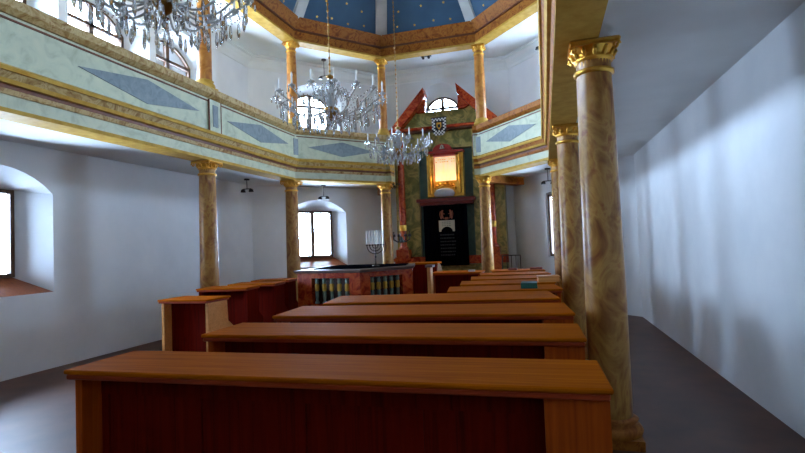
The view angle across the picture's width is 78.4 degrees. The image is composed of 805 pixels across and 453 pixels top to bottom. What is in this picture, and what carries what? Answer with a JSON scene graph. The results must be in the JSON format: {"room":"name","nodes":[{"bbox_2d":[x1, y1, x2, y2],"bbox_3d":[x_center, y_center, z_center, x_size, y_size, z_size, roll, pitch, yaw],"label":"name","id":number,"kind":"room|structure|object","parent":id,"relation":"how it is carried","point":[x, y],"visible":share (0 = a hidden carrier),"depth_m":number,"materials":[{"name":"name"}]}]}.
{"room":"house of worship","nodes":[
{"label":"house of worship","id":0,"kind":"room"},
{"bbox_2d":[0,0,252,381],"bbox_3d":[-5.621,-1.242,6.023,0.500,6.450,12.360,-3,-2,16],"label":"wall","id":1,"kind":"structure","parent":0,"point":[99,241],"depth_m":7.81,"materials":[{"name":"white paint"}]},
{"bbox_2d":[0,189,14,277],"bbox_3d":[-5.742,0.091,6.467,0.224,1.430,1.310,-3,-2,16],"label":"window","id":2,"kind":"structure","parent":1,"relation":"in","point":[10,231],"depth_m":6.93,"materials":[{"name":"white wood"}]},
{"bbox_2d":[0,200,6,270],"bbox_3d":[-5.846,0.096,6.497,0.007,1.430,1.310,-3,-2,16],"label":"grille","id":3,"kind":"object","parent":2,"relation":"attached to","point":[2,200],"depth_m":7.03,"materials":[{"name":"silver metal"}]},
{"bbox_2d":[68,0,123,47],"bbox_3d":[-5.280,-3.067,8.336,0.080,1.440,1.320,-3,-2,16],"label":"window","id":4,"kind":"structure","parent":1,"relation":"in","point":[90,28],"depth_m":8.37,"materials":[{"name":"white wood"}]},
{"bbox_2d":[156,40,189,77],"bbox_3d":[-4.791,-3.024,10.015,0.080,1.440,1.320,-3,-2,16],"label":"window","id":5,"kind":"structure","parent":1,"relation":"in","point":[176,62],"depth_m":10.17,"materials":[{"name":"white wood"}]},
{"bbox_2d":[248,68,382,279],"bbox_3d":[-2.250,-1.113,13.000,3.551,6.450,0.500,-1,-2,-30],"label":"wall","id":6,"kind":"structure","parent":0,"point":[355,211],"depth_m":12.84,"materials":[{"name":"white paint"}]},
{"bbox_2d":[298,95,328,129],"bbox_3d":[-2.492,-2.918,13.232,1.040,1.190,0.080,-1,-2,-30],"label":"window","id":7,"kind":"structure","parent":6,"relation":"in","point":[308,96],"depth_m":13.23,"materials":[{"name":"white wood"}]},
{"bbox_2d":[298,211,332,257],"bbox_3d":[-2.430,0.211,13.166,1.310,1.430,0.224,-1,-2,-30],"label":"window","id":8,"kind":"structure","parent":6,"relation":"in","point":[312,235],"depth_m":13.15,"materials":[{"name":"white wood"}]},
{"bbox_2d":[136,0,538,86],"bbox_3d":[-1.001,-4.324,6.100,8.610,0.300,14.942,-3,-2,16],"label":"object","id":9,"kind":"structure","parent":6,"relation":"attached to","point":[229,48],"depth_m":12.75,"materials":[{"name":"paint"}]},
{"bbox_2d":[178,0,537,72],"bbox_3d":[-1.008,-4.543,6.114,8.590,0.140,14.910,-3,-2,16],"label":"ceiling","id":10,"kind":"structure","parent":0,"point":[256,39],"depth_m":11.89,"materials":[{"name":"paint"}]},
{"bbox_2d":[319,59,326,79],"bbox_3d":[-2.001,-3.957,12.415,0.255,0.492,0.120,-3,-2,16],"label":"ceiling light","id":11,"kind":"object","parent":10,"relation":"hanging from","point":[323,60],"visible":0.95,"depth_m":12.40,"materials":[{"name":"black metal"}]},
{"bbox_2d":[279,0,497,33],"bbox_3d":[-1.217,-6.170,5.666,5.490,2.732,12.892,-3,-2,16],"label":"ceiling","id":12,"kind":"structure","parent":0,"point":[409,15],"depth_m":11.50,"materials":[{"name":"blue paint"}]},
{"bbox_2d":[71,0,255,53],"bbox_3d":[-1.797,-4.416,3.606,1.300,6.144,1.300,-3,-2,16],"label":"chandelier","id":13,"kind":"object","parent":12,"relation":"hanging from","point":[164,8],"visible":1,"depth_m":3.56,"materials":[{"name":"gold metal"}]},
{"bbox_2d":[293,0,308,17],"bbox_3d":[-1.358,-5.940,10.069,2.908,2.695,0.310,-4,-3,41],"label":"trim","id":14,"kind":"structure","parent":12,"relation":"attached to","point":[300,7],"depth_m":10.80,"materials":[{"name":"beige paint"}]},
{"bbox_2d":[271,0,387,135],"bbox_3d":[-0.998,-4.304,6.235,1.420,6.234,1.420,-3,-2,16],"label":"chandelier","id":15,"kind":"object","parent":12,"relation":"hanging from","point":[330,110],"visible":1,"depth_m":6.02,"materials":[{"name":"gold metal"}]},
{"bbox_2d":[375,0,386,35],"bbox_3d":[-0.434,-5.953,10.661,0.310,2.697,3.111,-2,-2,-6],"label":"trim","id":16,"kind":"structure","parent":12,"relation":"attached to","point":[380,5],"depth_m":11.77,"materials":[{"name":"beige paint"}]},
{"bbox_2d":[365,2,432,165],"bbox_3d":[-0.180,-4.233,9.225,1.261,6.170,1.261,-3,-2,16],"label":"chandelier","id":17,"kind":"object","parent":12,"relation":"hanging from","point":[398,152],"visible":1,"depth_m":9.04,"materials":[{"name":"gold metal"}]},
{"bbox_2d":[458,0,475,21],"bbox_3d":[0.665,-6.006,10.342,0.310,2.697,3.111,-4,-3,38],"label":"trim","id":18,"kind":"structure","parent":12,"relation":"attached to","point":[466,7],"depth_m":11.28,"materials":[{"name":"beige paint"}]},
{"bbox_2d":[0,315,804,452],"bbox_3d":[-0.765,1.872,5.873,8.610,0.150,14.940,-3,-2,16],"label":"floor","id":19,"kind":"structure","parent":0,"point":[681,404],"depth_m":4.62,"materials":[{"name":"stone"}]},
{"bbox_2d":[157,296,232,351],"bbox_3d":[-2.730,1.423,6.598,0.760,0.950,0.610,-3,-2,16],"label":"pew","id":20,"kind":"object","parent":19,"relation":"on","point":[185,319],"visible":0.7,"depth_m":6.50,"materials":[{"name":"brown wood"}]},
{"bbox_2d":[190,159,222,287],"bbox_3d":[-3.200,0.447,8.161,0.435,3.050,0.435,-3,-2,16],"label":"column","id":21,"kind":"structure","parent":19,"relation":"on","point":[208,228],"depth_m":8.07,"materials":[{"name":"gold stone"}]},
{"bbox_2d":[196,285,262,324],"bbox_3d":[-2.562,1.411,7.405,0.780,1.020,0.620,-2,-2,7],"label":"pew","id":22,"kind":"object","parent":19,"relation":"on","point":[243,303],"visible":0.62,"depth_m":7.28,"materials":[{"name":"brown wood"}]},
{"bbox_2d":[227,281,287,322],"bbox_3d":[-2.345,1.429,8.115,0.800,1.020,0.620,-2,-2,7],"label":"pew","id":23,"kind":"object","parent":19,"relation":"on","point":[271,294],"visible":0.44,"depth_m":7.99,"materials":[{"name":"brown wood"}]},
{"bbox_2d":[251,278,297,310],"bbox_3d":[-2.256,1.453,8.849,0.680,1.020,0.620,-2,-2,7],"label":"pew","id":24,"kind":"object","parent":19,"relation":"on","point":[291,302],"visible":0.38,"depth_m":8.71,"materials":[{"name":"brown wood"}]},
{"bbox_2d":[280,180,301,300],"bbox_3d":[-2.409,0.517,10.877,0.435,3.050,0.435,-3,-2,16],"label":"column","id":25,"kind":"structure","parent":19,"relation":"on","point":[292,216],"depth_m":10.78,"materials":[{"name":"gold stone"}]},
{"bbox_2d":[64,350,613,452],"bbox_3d":[-0.332,1.154,2.456,2.510,1.000,0.780,-3,-2,15],"label":"pew","id":26,"kind":"object","parent":19,"relation":"on","point":[134,401],"visible":1,"depth_m":2.22,"materials":[{"name":"brown wood"}]},
{"bbox_2d":[293,263,434,307],"bbox_3d":[-0.548,1.306,8.813,2.284,1.180,1.953,-3,-2,16],"label":"bimah","id":27,"kind":"object","parent":19,"relation":"on","point":[315,287],"visible":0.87,"depth_m":8.26,"materials":[{"name":"brown wood"}]},
{"bbox_2d":[313,263,407,269],"bbox_3d":[-0.723,0.714,8.839,1.530,0.018,1.400,-3,-2,16],"label":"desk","id":28,"kind":"object","parent":27,"relation":"on","point":[357,266],"visible":0.93,"depth_m":8.65,"materials":[{"name":"black fabric"}]},
{"bbox_2d":[366,230,384,266],"bbox_3d":[-0.463,0.369,8.408,0.326,0.617,0.124,-2,-2,0],"label":"menorah","id":29,"kind":"object","parent":28,"relation":"on","point":[372,244],"visible":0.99,"depth_m":8.40,"materials":[{"name":"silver metal"}]},
{"bbox_2d":[377,183,393,263],"bbox_3d":[-0.363,0.484,12.116,0.406,3.050,0.406,-3,-2,16],"label":"column","id":30,"kind":"structure","parent":19,"relation":"on","point":[386,211],"depth_m":12.03,"materials":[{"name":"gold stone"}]},
{"bbox_2d":[0,0,394,194],"bbox_3d":[-3.472,-1.647,6.752,3.227,1.290,14.900,-3,-2,16],"label":"gallery","id":31,"kind":"object","parent":30,"relation":"on","point":[65,87],"visible":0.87,"depth_m":6.86,"materials":[{"name":"paint"}]},
{"bbox_2d":[196,0,218,90],"bbox_3d":[-3.339,-3.208,8.295,0.334,1.930,0.334,-3,-2,16],"label":"column","id":32,"kind":"structure","parent":31,"relation":"on","point":[204,59],"depth_m":8.19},
{"bbox_2d":[241,179,253,192],"bbox_3d":[-3.390,-0.891,10.751,0.310,0.292,0.120,-3,-2,16],"label":"ceiling light","id":33,"kind":"object","parent":31,"relation":"hanging from","point":[246,180],"visible":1,"depth_m":10.73,"materials":[{"name":"black metal"}]},
{"bbox_2d":[282,40,301,126],"bbox_3d":[-2.466,-3.141,11.008,0.334,1.930,0.334,-3,-2,16],"label":"column","id":34,"kind":"structure","parent":31,"relation":"on","point":[291,45],"depth_m":10.93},
{"bbox_2d":[318,185,329,199],"bbox_3d":[-1.980,-0.856,12.371,0.310,0.352,0.120,-3,-2,16],"label":"ceiling light","id":35,"kind":"object","parent":31,"relation":"hanging from","point":[323,186],"visible":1,"depth_m":12.36,"materials":[{"name":"black metal"}]},
{"bbox_2d":[374,58,389,134],"bbox_3d":[-0.502,-3.170,12.250,0.304,1.930,0.304,-3,-2,16],"label":"column","id":36,"kind":"structure","parent":31,"relation":"on","point":[383,128],"depth_m":12.17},
{"bbox_2d":[393,231,410,242],"bbox_3d":[-0.047,0.262,12.272,0.512,0.278,0.354,-3,-2,16],"label":"candelabrum","id":37,"kind":"object","parent":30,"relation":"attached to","point":[401,239],"visible":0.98,"depth_m":12.24,"materials":[{"name":"black metal"}]},
{"bbox_2d":[201,323,586,359],"bbox_3d":[-0.056,1.177,3.360,2.440,1.000,0.780,-3,-2,14],"label":"pew","id":38,"kind":"object","parent":19,"relation":"on","point":[566,341],"visible":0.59,"depth_m":3.12,"materials":[{"name":"brown wood"}]},
{"bbox_2d":[272,302,574,322],"bbox_3d":[0.189,1.200,4.220,2.400,1.000,0.780,-3,-2,11],"label":"pew","id":39,"kind":"object","parent":19,"relation":"on","point":[494,312],"visible":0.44,"depth_m":4.00,"materials":[{"name":"brown wood"}]},
{"bbox_2d":[409,261,441,293],"bbox_3d":[0.478,1.339,10.485,0.680,1.160,0.460,-3,-2,16],"label":"desk","id":40,"kind":"object","parent":19,"relation":"on","point":[420,285],"visible":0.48,"depth_m":10.34,"materials":[{"name":"brown wood"}]},
{"bbox_2d":[323,291,559,305],"bbox_3d":[0.408,1.224,5.104,2.280,1.000,0.780,-2,-2,7],"label":"pew","id":41,"kind":"object","parent":19,"relation":"on","point":[513,296],"visible":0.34,"depth_m":4.88,"materials":[{"name":"brown wood"}]},
{"bbox_2d":[389,83,508,270],"bbox_3d":[1.145,-0.830,12.648,2.960,5.600,0.840,-3,-2,16],"label":"torah ark","id":42,"kind":"object","parent":19,"relation":"on","point":[446,176],"visible":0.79,"depth_m":12.62,"materials":[{"name":"red paint"}]},
{"bbox_2d":[431,112,446,135],"bbox_3d":[0.942,-2.615,12.463,0.400,0.686,0.262,-3,-2,16],"label":"shield plaque","id":43,"kind":"object","parent":42,"relation":"hanging from","point":[438,123],"visible":1,"depth_m":12.34,"materials":[{"name":"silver metal"}]},
{"bbox_2d":[423,204,468,265],"bbox_3d":[1.092,0.218,12.433,1.120,1.535,0.120,-3,-2,16],"label":"curtain","id":44,"kind":"object","parent":42,"relation":"hanging from","point":[445,226],"visible":0.98,"depth_m":12.43,"materials":[{"name":"black fabric"}]},
{"bbox_2d":[416,196,475,206],"bbox_3d":[1.147,-0.631,12.622,1.480,0.160,0.600,-3,-2,16],"label":"shelf","id":45,"kind":"object","parent":42,"relation":"attached to","point":[437,200],"depth_m":12.41,"materials":[{"name":"red paint"}]},
{"bbox_2d":[433,270,484,292],"bbox_3d":[1.090,1.357,9.431,0.960,1.000,0.780,-3,-2,16],"label":"pew","id":46,"kind":"object","parent":19,"relation":"on","point":[442,280],"visible":0.35,"depth_m":9.31,"materials":[{"name":"brown wood"}]},
{"bbox_2d":[476,176,493,272],"bbox_3d":[1.959,0.371,11.443,0.412,3.050,0.412,-3,-2,16],"label":"column","id":47,"kind":"structure","parent":19,"relation":"on","point":[487,254],"depth_m":11.35,"materials":[{"name":"brown stone"}]},
{"bbox_2d":[447,284,562,302],"bbox_3d":[1.212,1.222,5.883,1.280,1.000,0.780,-2,-2,8],"label":"pew","id":48,"kind":"object","parent":19,"relation":"on","point":[554,289],"visible":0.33,"depth_m":5.63,"materials":[{"name":"brown wood"}]},
{"bbox_2d":[521,281,537,288],"bbox_3d":[1.467,0.674,5.702,0.180,0.062,0.260,-3,-2,16],"label":"book","id":49,"kind":"object","parent":48,"relation":"on","point":[524,284],"visible":1,"depth_m":5.59,"materials":[{"name":"green fabric"}]},
{"bbox_2d":[460,279,555,285],"bbox_3d":[1.418,1.242,6.637,1.220,1.000,0.580,-3,-2,9],"label":"pew","id":50,"kind":"object","parent":19,"relation":"on","point":[484,282],"visible":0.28,"depth_m":6.50,"materials":[{"name":"brown wood"}]},
{"bbox_2d":[536,274,559,281],"bbox_3d":[1.908,0.679,6.470,0.276,0.075,0.256,-3,-2,10],"label":"box","id":51,"kind":"object","parent":50,"relation":"on","point":[540,278],"visible":1,"depth_m":6.36,"materials":[{"name":"brown wood"}]},
{"bbox_2d":[471,274,549,280],"bbox_3d":[1.682,1.264,7.532,1.220,1.000,0.780,-2,-2,8],"label":"pew","id":52,"kind":"object","parent":19,"relation":"on","point":[515,277],"visible":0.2,"depth_m":7.34,"materials":[{"name":"brown wood"}]},
{"bbox_2d":[502,255,521,268],"bbox_3d":[2.598,1.275,11.661,0.446,1.212,0.026,-3,-2,16],"label":"iron railing","id":53,"kind":"object","parent":19,"relation":"on","point":[502,255],"visible":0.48,"depth_m":11.67,"materials":[{"name":"black metal"}]},
{"bbox_2d":[480,271,550,275],"bbox_3d":[1.909,1.288,8.395,1.130,1.000,0.780,-2,-2,7],"label":"pew","id":54,"kind":"object","parent":19,"relation":"on","point":[529,272],"visible":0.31,"depth_m":8.15,"materials":[{"name":"brown wood"}]},
{"bbox_2d":[490,268,545,272],"bbox_3d":[2.181,1.312,9.344,0.960,1.000,0.780,-2,-2,7],"label":"pew","id":55,"kind":"object","parent":19,"relation":"on","point":[524,269],"visible":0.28,"depth_m":9.03,"materials":[{"name":"brown wood"}]},
{"bbox_2d":[530,267,541,269],"bbox_3d":[2.483,0.773,9.155,0.220,0.040,0.200,-3,-2,16],"label":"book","id":56,"kind":"object","parent":55,"relation":"on","point":[531,268],"visible":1,"depth_m":9.06,"materials":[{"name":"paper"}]},
{"bbox_2d":[548,158,562,302],"bbox_3d":[3.002,0.253,9.309,0.435,3.050,0.435,-3,-2,16],"label":"column","id":57,"kind":"structure","parent":19,"relation":"on","point":[553,163],"depth_m":9.23,"materials":[{"name":"beige stone"}]},
{"bbox_2d":[552,123,587,358],"bbox_3d":[2.264,0.181,6.577,0.450,3.050,0.450,-3,-2,16],"label":"column","id":58,"kind":"structure","parent":19,"relation":"on","point":[571,237],"depth_m":6.47,"materials":[{"name":"beige stone"}]},
{"bbox_2d":[567,35,645,451],"bbox_3d":[1.552,0.107,3.827,0.435,3.050,0.435,-3,-2,16],"label":"column","id":59,"kind":"structure","parent":19,"relation":"on","point":[602,233],"depth_m":3.71,"materials":[{"name":"beige stone"}]},
{"bbox_2d":[378,70,516,267],"bbox_3d":[1.181,-1.230,13.378,3.580,6.450,0.400,-3,-2,16],"label":"wall","id":60,"kind":"structure","parent":0,"point":[496,82],"depth_m":13.17,"materials":[{"name":"white paint"}]},
{"bbox_2d":[426,97,457,111],"bbox_3d":[1.113,-3.321,13.639,1.000,0.490,0.080,-3,-2,16],"label":"window","id":61,"kind":"structure","parent":60,"relation":"in","point":[442,99],"depth_m":13.61,"materials":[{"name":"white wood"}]},
{"bbox_2d":[508,54,642,316],"bbox_3d":[3.874,-1.412,11.225,0.500,6.450,3.551,-1,-2,-27],"label":"wall","id":62,"kind":"structure","parent":0,"point":[530,198],"depth_m":11.82,"materials":[{"name":"white paint"}]},
{"bbox_2d":[225,0,536,60],"bbox_3d":[-1.121,-4.608,5.736,6.050,0.510,13.161,-3,-2,16],"label":"trim","id":63,"kind":"structure","parent":62,"relation":"attached to","point":[273,16],"depth_m":11.38,"materials":[{"name":"gold metal"}]},
{"bbox_2d":[548,194,553,255],"bbox_3d":[3.640,-0.046,11.359,0.080,1.450,0.660,-1,-2,-27],"label":"window","id":64,"kind":"structure","parent":62,"relation":"in","point":[550,214],"depth_m":11.60,"materials":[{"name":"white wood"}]},
{"bbox_2d":[634,2,804,437],"bbox_3d":[3.048,-1.664,3.514,0.500,6.450,12.361,-3,-2,15],"label":"wall","id":65,"kind":"structure","parent":0,"point":[720,188],"depth_m":4.67,"materials":[{"name":"white paint"}]},
{"bbox_2d":[472,0,804,185],"bbox_3d":[1.595,-1.894,5.283,3.382,1.290,14.900,-3,-2,16],"label":"gallery","id":66,"kind":"object","parent":65,"relation":"attached to","point":[670,52],"visible":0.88,"depth_m":4.54,"materials":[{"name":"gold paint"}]},
{"bbox_2d":[471,43,487,125],"bbox_3d":[1.820,-3.284,11.577,0.362,1.930,0.362,-3,-2,16],"label":"column","id":67,"kind":"structure","parent":66,"relation":"on","point":[480,92],"depth_m":11.48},
{"bbox_2d":[541,168,550,184],"bbox_3d":[3.201,-1.108,10.869,0.310,0.352,0.120,-3,-2,16],"label":"ceiling light","id":68,"kind":"object","parent":66,"relation":"hanging from","point":[547,169],"visible":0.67,"depth_m":10.86,"materials":[{"name":"black metal"}]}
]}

